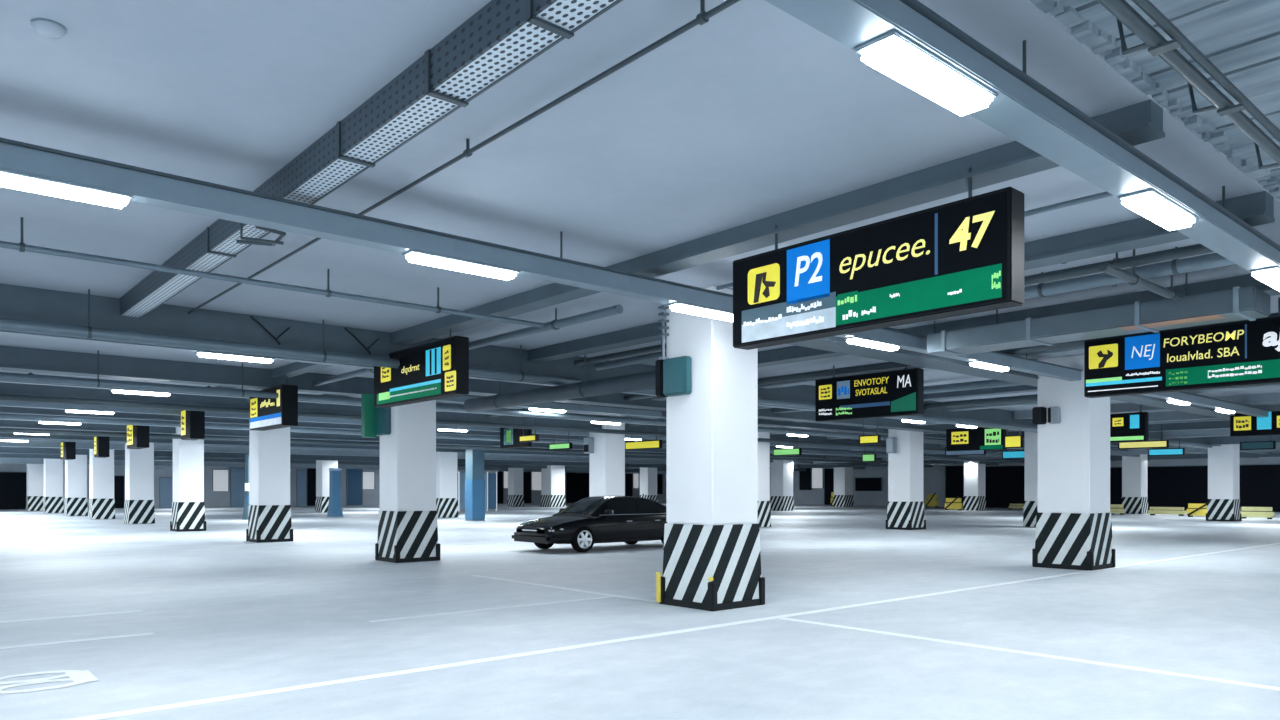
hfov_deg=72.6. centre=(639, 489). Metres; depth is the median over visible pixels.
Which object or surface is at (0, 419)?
rail
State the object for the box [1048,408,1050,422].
vent
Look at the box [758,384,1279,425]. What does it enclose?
beam
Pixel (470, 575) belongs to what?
floor line
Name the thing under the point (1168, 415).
beam
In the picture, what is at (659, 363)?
loudspeaker
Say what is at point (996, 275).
print
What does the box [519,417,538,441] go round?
sign
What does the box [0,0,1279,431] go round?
ceiling
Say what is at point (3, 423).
ceiling beam
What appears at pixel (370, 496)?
wall
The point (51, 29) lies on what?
smoke detector
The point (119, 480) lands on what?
wall panel
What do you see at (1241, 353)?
hanging sign
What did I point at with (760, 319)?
print
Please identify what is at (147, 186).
ceiling beam
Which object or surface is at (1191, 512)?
barrier
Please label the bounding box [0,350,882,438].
beam
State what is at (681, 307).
tube light
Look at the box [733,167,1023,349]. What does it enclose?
hanging sign
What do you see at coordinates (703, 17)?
pipe
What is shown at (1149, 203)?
tube light
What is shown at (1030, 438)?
pillar
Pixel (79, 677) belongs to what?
floor marking
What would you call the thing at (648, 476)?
pillar
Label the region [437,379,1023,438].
pipe
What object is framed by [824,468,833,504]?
wall panel
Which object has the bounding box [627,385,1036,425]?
beam
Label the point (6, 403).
rail
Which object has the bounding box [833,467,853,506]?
pillar
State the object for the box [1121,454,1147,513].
pillar
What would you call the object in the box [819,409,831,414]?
print
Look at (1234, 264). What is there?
cable conduit
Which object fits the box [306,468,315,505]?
wall panel
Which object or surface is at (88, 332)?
ceiling beam
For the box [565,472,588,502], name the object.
wall panel
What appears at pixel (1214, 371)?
print
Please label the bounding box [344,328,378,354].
cable
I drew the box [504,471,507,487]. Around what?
wall panel
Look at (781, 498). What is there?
pillar
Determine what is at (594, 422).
tube light
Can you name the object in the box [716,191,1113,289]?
cable conduit
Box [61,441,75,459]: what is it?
sign
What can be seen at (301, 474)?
wall panel
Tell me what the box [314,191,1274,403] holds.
ceiling beam
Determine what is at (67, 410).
tube light
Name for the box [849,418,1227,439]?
pipe
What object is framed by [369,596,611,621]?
floor line
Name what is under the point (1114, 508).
barrier
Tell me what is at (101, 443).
sign
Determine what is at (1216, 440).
beam
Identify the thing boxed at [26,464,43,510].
pillar
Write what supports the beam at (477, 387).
attached to the ceiling at (752, 112)
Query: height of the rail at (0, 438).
0.170 m
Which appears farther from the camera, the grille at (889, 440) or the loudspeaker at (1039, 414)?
the grille at (889, 440)
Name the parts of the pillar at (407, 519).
rail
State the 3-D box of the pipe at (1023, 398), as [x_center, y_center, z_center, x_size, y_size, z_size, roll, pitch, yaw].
[-3.750,-2.360,38.248,0.180,0.180,57.400,0,0,-41]
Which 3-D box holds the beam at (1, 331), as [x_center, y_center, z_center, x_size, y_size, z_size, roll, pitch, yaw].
[10.339,-2.305,27.711,68.000,0.490,0.250,0,0,-41]
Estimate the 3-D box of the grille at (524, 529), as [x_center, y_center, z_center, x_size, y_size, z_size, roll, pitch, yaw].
[-2.604,0.965,20.943,0.150,0.130,0.640,0,0,-41]
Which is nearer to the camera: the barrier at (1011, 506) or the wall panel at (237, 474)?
the barrier at (1011, 506)
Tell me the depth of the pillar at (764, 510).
34.84 m
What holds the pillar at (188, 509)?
on the floor
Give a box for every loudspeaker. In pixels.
[584,437,593,453]
[655,305,668,396]
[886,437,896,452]
[1032,407,1046,424]
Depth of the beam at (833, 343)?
15.25 m
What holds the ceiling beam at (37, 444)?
attached to the ceiling at (752, 112)
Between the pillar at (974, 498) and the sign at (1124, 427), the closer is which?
the sign at (1124, 427)
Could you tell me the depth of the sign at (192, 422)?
23.29 m
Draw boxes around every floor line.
[0,610,141,622]
[0,632,153,648]
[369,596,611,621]
[470,575,658,602]
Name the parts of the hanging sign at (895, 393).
blue panel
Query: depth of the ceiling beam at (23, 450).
55.01 m
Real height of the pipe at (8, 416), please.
0.160 m
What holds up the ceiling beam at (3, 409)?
attached to the ceiling at (752, 112)
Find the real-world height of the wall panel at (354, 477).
3.721 m
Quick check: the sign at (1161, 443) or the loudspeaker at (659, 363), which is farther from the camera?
the sign at (1161, 443)
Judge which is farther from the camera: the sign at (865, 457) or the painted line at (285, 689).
the sign at (865, 457)
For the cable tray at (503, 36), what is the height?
0.342 m
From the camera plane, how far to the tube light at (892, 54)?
4.19 m
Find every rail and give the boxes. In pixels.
[0,372,1139,456]
[0,400,1001,456]
[0,419,980,461]
[0,438,836,464]
[436,395,661,416]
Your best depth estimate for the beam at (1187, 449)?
49.11 m
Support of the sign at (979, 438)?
hanging from the ceiling at (752, 112)
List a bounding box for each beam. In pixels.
[0,137,1270,416]
[0,283,1279,452]
[0,289,1212,447]
[0,330,1268,453]
[0,345,1128,451]
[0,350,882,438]
[0,382,1149,460]
[0,406,1009,459]
[0,420,998,464]
[0,433,932,466]
[0,440,864,468]
[0,447,805,470]
[0,453,665,470]
[0,458,665,473]
[215,99,1164,389]
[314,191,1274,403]
[436,274,1279,411]
[468,378,1258,457]
[517,346,1083,416]
[519,420,1229,460]
[568,443,1279,469]
[569,435,1279,466]
[625,452,1279,471]
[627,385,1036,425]
[631,428,1229,459]
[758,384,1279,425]
[765,0,1279,270]
[770,393,1279,433]
[788,327,1252,419]
[826,405,1279,438]
[1029,0,1279,198]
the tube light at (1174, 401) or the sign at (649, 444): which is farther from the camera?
the sign at (649, 444)
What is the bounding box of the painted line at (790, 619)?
[778,618,1279,690]
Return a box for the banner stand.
[326,468,342,517]
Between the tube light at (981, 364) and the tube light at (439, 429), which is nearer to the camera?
the tube light at (981, 364)
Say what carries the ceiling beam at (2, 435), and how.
attached to the ceiling at (752, 112)
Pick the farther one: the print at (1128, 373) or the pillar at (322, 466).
the pillar at (322, 466)
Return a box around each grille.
[522,527,537,532]
[584,445,588,451]
[887,438,892,451]
[1033,408,1040,422]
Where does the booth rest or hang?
on the floor
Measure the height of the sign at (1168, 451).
0.978 m
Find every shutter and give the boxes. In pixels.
[0,471,26,508]
[945,465,963,506]
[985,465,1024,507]
[1110,467,1121,503]
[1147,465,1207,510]
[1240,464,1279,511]
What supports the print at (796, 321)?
attached to the hanging sign at (965, 256)
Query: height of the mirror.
0.120 m
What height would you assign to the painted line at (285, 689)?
0.004 m
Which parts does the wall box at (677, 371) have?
lid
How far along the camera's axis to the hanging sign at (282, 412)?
18.17 m
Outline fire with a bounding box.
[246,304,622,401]
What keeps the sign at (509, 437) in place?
hanging from the ceiling at (752, 112)
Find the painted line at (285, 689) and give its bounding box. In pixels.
[64,543,1279,719]
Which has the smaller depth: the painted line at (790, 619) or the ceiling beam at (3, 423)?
the painted line at (790, 619)
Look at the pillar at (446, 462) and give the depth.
46.80 m
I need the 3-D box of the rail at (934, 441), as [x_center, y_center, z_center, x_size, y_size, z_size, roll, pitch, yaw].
[6.135,-2.305,32.536,68.000,0.490,0.250,0,0,-41]
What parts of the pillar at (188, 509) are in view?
rail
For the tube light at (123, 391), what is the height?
0.075 m
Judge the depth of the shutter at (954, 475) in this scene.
77.43 m
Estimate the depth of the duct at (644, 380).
15.53 m
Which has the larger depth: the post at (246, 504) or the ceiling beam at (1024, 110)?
the post at (246, 504)
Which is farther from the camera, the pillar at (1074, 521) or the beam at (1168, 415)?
the beam at (1168, 415)
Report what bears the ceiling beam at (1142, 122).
attached to the ceiling at (752, 112)
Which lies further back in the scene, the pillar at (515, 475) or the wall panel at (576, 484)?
the wall panel at (576, 484)
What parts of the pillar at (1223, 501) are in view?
rail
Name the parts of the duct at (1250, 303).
hanger rod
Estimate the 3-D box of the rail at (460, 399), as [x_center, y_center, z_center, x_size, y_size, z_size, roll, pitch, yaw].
[-2.231,-2.305,22.196,7.400,0.490,0.200,0,0,-41]
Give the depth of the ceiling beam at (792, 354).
12.16 m
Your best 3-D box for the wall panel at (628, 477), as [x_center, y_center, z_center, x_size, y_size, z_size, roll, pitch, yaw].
[-1.414,-0.466,108.790,1.265,3.931,0.100,0,0,-41]
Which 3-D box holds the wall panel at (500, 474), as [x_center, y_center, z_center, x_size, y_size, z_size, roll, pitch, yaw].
[-15.578,-0.387,96.449,1.149,3.773,0.100,0,0,-41]
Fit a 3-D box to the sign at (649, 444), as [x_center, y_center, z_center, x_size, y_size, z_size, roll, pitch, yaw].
[0.119,-1.960,31.426,0.124,0.980,1.911,0,0,-41]
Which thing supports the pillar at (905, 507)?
on the floor
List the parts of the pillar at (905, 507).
rail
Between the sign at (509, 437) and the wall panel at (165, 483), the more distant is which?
the wall panel at (165, 483)
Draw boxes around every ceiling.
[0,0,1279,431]
[1053,0,1279,178]
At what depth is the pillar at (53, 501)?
56.23 m
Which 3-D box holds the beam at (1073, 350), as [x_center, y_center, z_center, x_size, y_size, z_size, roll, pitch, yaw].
[-15.395,-2.450,41.033,0.380,0.200,77.900,0,0,-41]
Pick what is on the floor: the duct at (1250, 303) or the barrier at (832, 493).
the barrier at (832, 493)
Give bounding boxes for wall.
[0,463,637,507]
[638,457,1279,506]
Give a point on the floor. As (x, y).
(227, 614)
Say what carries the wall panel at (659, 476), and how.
attached to the wall at (933, 477)
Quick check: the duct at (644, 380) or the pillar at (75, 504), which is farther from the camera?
the pillar at (75, 504)
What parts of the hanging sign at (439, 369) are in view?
blue panel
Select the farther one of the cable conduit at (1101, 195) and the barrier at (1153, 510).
the barrier at (1153, 510)
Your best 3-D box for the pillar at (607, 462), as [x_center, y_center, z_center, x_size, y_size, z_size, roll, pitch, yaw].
[-1.155,-0.525,30.628,1.034,4.050,1.034,0,0,-41]
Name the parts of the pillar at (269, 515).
rail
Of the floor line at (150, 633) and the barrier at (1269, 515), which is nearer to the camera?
the floor line at (150, 633)
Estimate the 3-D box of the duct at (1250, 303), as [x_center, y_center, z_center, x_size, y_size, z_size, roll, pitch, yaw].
[5.612,-2.248,11.157,0.660,0.605,3.950,0,0,-41]
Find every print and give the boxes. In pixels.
[744,314,781,325]
[787,301,820,312]
[787,316,823,327]
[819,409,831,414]
[836,407,851,414]
[862,306,875,314]
[948,289,961,294]
[992,271,1000,288]
[1126,371,1159,375]
[1208,365,1261,377]
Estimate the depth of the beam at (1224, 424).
31.88 m
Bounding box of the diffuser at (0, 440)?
[0,440,27,441]
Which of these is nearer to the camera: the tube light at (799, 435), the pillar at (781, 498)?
the tube light at (799, 435)
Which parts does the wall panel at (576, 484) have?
frame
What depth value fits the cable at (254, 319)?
12.79 m
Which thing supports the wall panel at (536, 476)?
attached to the wall at (370, 496)
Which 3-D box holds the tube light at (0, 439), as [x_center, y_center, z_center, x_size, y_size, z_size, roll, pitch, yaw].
[-25.749,-2.026,35.791,1.100,0.075,0.186,0,0,-41]
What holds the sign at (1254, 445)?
hanging from the ceiling at (752, 112)
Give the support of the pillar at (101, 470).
on the floor
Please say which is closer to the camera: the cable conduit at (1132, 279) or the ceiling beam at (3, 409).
the cable conduit at (1132, 279)
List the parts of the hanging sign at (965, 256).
hanger rod, blue panel, hanger rod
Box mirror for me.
[604,510,612,514]
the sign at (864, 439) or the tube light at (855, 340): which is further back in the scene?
the sign at (864, 439)
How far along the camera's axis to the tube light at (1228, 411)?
22.15 m
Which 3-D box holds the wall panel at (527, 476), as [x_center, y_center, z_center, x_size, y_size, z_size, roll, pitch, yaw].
[-12.845,-0.300,98.830,1.335,3.601,0.100,0,0,-41]
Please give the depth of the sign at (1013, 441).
29.16 m
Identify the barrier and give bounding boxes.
[830,492,833,505]
[926,492,937,506]
[945,496,961,509]
[1009,504,1023,509]
[1110,504,1124,514]
[1148,507,1185,515]
[1187,503,1206,516]
[1240,507,1273,518]
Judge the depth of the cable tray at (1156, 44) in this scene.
4.72 m
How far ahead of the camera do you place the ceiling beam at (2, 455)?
62.08 m
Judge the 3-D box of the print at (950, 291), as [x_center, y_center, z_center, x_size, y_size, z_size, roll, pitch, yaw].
[2.377,-1.493,6.584,0.006,0.031,0.114,0,0,-41]
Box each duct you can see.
[463,340,661,412]
[927,273,1269,356]
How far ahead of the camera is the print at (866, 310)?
7.15 m
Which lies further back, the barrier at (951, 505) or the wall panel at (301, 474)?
the wall panel at (301, 474)
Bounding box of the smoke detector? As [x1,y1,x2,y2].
[30,18,66,38]
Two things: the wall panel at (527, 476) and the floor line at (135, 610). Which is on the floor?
the floor line at (135, 610)
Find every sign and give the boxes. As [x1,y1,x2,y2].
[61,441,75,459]
[94,436,109,457]
[127,425,148,448]
[181,410,204,439]
[250,376,297,430]
[374,329,468,407]
[500,428,531,448]
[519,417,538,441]
[549,431,571,449]
[625,425,661,449]
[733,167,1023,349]
[773,436,801,455]
[815,364,923,421]
[859,418,880,443]
[862,453,875,461]
[945,447,985,455]
[946,425,1006,450]
[1002,447,1023,458]
[1004,429,1023,447]
[1084,297,1279,397]
[1110,405,1147,442]
[1118,424,1168,448]
[1148,438,1184,455]
[1230,411,1279,436]
[1240,435,1275,449]
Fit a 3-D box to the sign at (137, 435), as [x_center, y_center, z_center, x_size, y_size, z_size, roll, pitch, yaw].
[-16.477,-1.910,28.617,0.366,1.080,1.500,0,0,-41]
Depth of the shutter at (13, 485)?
67.63 m
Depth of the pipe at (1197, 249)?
9.30 m
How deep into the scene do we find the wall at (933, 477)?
82.84 m
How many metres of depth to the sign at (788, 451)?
37.07 m
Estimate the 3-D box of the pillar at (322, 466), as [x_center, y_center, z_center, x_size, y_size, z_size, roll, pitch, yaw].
[-20.738,-0.535,57.745,1.126,4.030,1.126,0,0,-41]
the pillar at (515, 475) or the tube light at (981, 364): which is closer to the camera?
the tube light at (981, 364)
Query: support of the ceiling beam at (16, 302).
attached to the ceiling at (752, 112)
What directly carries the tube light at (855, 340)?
attached to the ceiling beam at (147, 186)
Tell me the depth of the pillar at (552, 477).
76.52 m
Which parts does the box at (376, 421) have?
panel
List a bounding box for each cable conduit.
[634,264,1236,364]
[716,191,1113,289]
[1098,249,1183,301]
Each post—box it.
[241,454,249,519]
[464,449,485,521]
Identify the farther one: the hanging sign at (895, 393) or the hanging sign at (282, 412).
the hanging sign at (282, 412)
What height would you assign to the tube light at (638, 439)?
0.075 m
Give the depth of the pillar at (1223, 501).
41.86 m
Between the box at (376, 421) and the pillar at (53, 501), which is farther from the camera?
the pillar at (53, 501)
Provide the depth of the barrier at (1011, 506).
67.12 m
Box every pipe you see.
[0,217,544,327]
[0,393,1114,460]
[0,413,1023,462]
[0,428,953,465]
[188,0,739,313]
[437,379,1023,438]
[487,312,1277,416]
[574,244,1213,365]
[594,247,1234,369]
[769,394,1036,421]
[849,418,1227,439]
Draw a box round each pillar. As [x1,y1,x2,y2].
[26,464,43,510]
[43,459,63,512]
[64,455,87,515]
[88,449,114,518]
[124,443,154,523]
[170,427,205,531]
[246,419,292,542]
[315,460,337,512]
[375,400,439,562]
[435,452,457,517]
[507,468,523,506]
[541,465,565,506]
[589,423,624,496]
[640,467,657,501]
[656,285,764,611]
[757,426,770,526]
[770,460,793,510]
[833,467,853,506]
[886,429,925,529]
[963,461,985,509]
[1023,431,1037,526]
[1032,354,1114,570]
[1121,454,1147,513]
[1206,444,1241,521]
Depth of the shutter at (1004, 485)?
74.01 m
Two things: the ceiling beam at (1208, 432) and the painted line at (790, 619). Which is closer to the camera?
the painted line at (790, 619)
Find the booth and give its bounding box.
[457,470,497,510]
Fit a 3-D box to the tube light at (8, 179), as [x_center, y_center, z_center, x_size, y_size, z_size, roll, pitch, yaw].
[-4.011,-2.026,5.790,1.100,0.075,0.186,0,0,-41]
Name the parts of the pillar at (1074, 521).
rail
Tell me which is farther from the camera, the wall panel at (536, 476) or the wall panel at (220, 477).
the wall panel at (536, 476)
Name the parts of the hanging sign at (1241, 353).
blue panel, hanger rod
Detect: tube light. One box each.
[0,169,132,208]
[0,439,28,441]
[38,421,80,424]
[64,409,113,414]
[110,389,170,395]
[195,351,274,362]
[402,250,519,279]
[437,428,466,431]
[529,407,566,412]
[590,421,621,424]
[625,438,640,440]
[667,302,732,321]
[788,434,806,436]
[844,336,900,350]
[855,31,997,115]
[901,419,925,423]
[957,424,977,427]
[968,360,1010,371]
[1118,189,1197,230]
[1166,399,1191,404]
[1215,408,1234,413]
[1250,266,1279,290]
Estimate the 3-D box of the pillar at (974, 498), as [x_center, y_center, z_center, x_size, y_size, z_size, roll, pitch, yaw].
[24.475,-0.535,63.781,1.176,4.030,1.176,0,0,-41]
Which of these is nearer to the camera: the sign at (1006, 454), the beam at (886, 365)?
the beam at (886, 365)
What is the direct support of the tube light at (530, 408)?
attached to the rail at (460, 399)
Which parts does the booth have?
post, wall panel, wall panel, post, wall panel, post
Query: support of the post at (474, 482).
on the floor
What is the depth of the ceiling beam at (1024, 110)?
4.94 m
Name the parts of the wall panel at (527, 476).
frame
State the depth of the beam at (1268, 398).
25.23 m
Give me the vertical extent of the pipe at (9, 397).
0.140 m
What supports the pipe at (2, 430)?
attached to the ceiling beam at (1242, 454)
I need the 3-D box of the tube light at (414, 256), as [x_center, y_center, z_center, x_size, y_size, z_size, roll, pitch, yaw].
[-1.598,-2.026,7.892,1.100,0.075,0.186,0,0,-41]
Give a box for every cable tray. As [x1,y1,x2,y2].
[120,0,622,317]
[1097,0,1279,168]
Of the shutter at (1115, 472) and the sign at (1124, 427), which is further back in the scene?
the shutter at (1115, 472)
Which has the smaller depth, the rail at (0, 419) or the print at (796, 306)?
the print at (796, 306)
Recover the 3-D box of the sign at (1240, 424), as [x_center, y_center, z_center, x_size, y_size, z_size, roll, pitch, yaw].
[17.706,-2.000,24.776,0.206,0.900,1.564,0,0,-41]
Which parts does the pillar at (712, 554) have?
rail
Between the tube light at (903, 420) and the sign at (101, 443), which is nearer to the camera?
the tube light at (903, 420)
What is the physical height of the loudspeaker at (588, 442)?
0.550 m
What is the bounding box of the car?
[512,494,666,551]
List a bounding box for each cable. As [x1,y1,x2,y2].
[250,316,289,344]
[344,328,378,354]
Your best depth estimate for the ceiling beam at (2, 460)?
68.26 m
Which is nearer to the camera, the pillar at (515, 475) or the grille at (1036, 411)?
the grille at (1036, 411)
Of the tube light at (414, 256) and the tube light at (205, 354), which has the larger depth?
the tube light at (205, 354)
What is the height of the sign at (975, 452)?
1.017 m
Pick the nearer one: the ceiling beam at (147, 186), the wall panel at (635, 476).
the ceiling beam at (147, 186)
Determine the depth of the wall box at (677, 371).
11.10 m
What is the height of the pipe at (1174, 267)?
0.297 m
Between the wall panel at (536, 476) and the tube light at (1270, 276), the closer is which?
the tube light at (1270, 276)
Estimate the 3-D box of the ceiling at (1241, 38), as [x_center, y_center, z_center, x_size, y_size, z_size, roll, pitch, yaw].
[26.746,-2.700,18.742,82.955,0.200,11.119,0,0,-41]
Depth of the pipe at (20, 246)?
9.46 m
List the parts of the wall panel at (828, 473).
frame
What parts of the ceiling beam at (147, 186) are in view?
hanger rod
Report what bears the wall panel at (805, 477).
attached to the wall at (933, 477)
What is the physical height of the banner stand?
2.700 m
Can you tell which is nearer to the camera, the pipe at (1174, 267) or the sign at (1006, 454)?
the pipe at (1174, 267)
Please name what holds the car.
on the floor
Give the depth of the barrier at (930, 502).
75.78 m
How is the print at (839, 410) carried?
attached to the hanging sign at (895, 393)
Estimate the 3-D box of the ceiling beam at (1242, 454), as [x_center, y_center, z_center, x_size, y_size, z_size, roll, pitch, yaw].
[18.382,-2.225,70.464,0.380,0.650,77.900,0,0,-41]
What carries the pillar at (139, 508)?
on the floor
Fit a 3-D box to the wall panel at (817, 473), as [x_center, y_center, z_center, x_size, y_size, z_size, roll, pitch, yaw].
[18.044,-1.252,88.814,0.100,2.098,1.503,0,0,-41]
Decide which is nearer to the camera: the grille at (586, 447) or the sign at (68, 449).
the grille at (586, 447)
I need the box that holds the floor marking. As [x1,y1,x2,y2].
[0,670,99,693]
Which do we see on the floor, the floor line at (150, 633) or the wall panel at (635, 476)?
the floor line at (150, 633)
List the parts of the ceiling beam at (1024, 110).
hanger rod, hanger rod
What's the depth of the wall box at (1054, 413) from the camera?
16.63 m
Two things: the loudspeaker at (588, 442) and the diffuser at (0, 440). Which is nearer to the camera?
the loudspeaker at (588, 442)
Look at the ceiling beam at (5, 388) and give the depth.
23.48 m
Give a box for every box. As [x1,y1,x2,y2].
[362,394,390,437]
[663,356,691,396]
[1048,406,1060,423]
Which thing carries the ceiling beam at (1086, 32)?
attached to the ceiling at (1241, 38)
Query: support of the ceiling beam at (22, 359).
attached to the ceiling at (752, 112)
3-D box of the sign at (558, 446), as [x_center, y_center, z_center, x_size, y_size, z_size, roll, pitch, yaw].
[-2.949,-1.977,32.393,0.124,0.945,1.327,0,0,-41]
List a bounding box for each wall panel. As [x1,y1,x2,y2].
[114,475,124,507]
[159,477,172,507]
[212,469,228,490]
[230,467,244,506]
[296,469,306,505]
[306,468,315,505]
[346,469,362,504]
[362,471,374,488]
[494,471,503,503]
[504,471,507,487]
[523,472,531,502]
[532,472,540,489]
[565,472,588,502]
[625,473,632,496]
[633,474,637,487]
[657,474,662,493]
[799,468,811,489]
[812,468,822,487]
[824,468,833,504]
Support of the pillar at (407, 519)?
on the floor
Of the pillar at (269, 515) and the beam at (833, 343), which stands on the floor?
the pillar at (269, 515)
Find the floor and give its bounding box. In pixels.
[0,502,1279,719]
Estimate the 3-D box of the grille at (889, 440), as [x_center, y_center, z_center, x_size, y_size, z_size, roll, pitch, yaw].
[9.480,-1.700,33.102,0.020,0.500,0.250,0,0,-41]
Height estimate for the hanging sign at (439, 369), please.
1.070 m
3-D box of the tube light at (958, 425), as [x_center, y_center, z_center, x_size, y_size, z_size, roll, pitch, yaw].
[10.415,-2.026,27.777,1.100,0.075,0.186,0,0,-41]

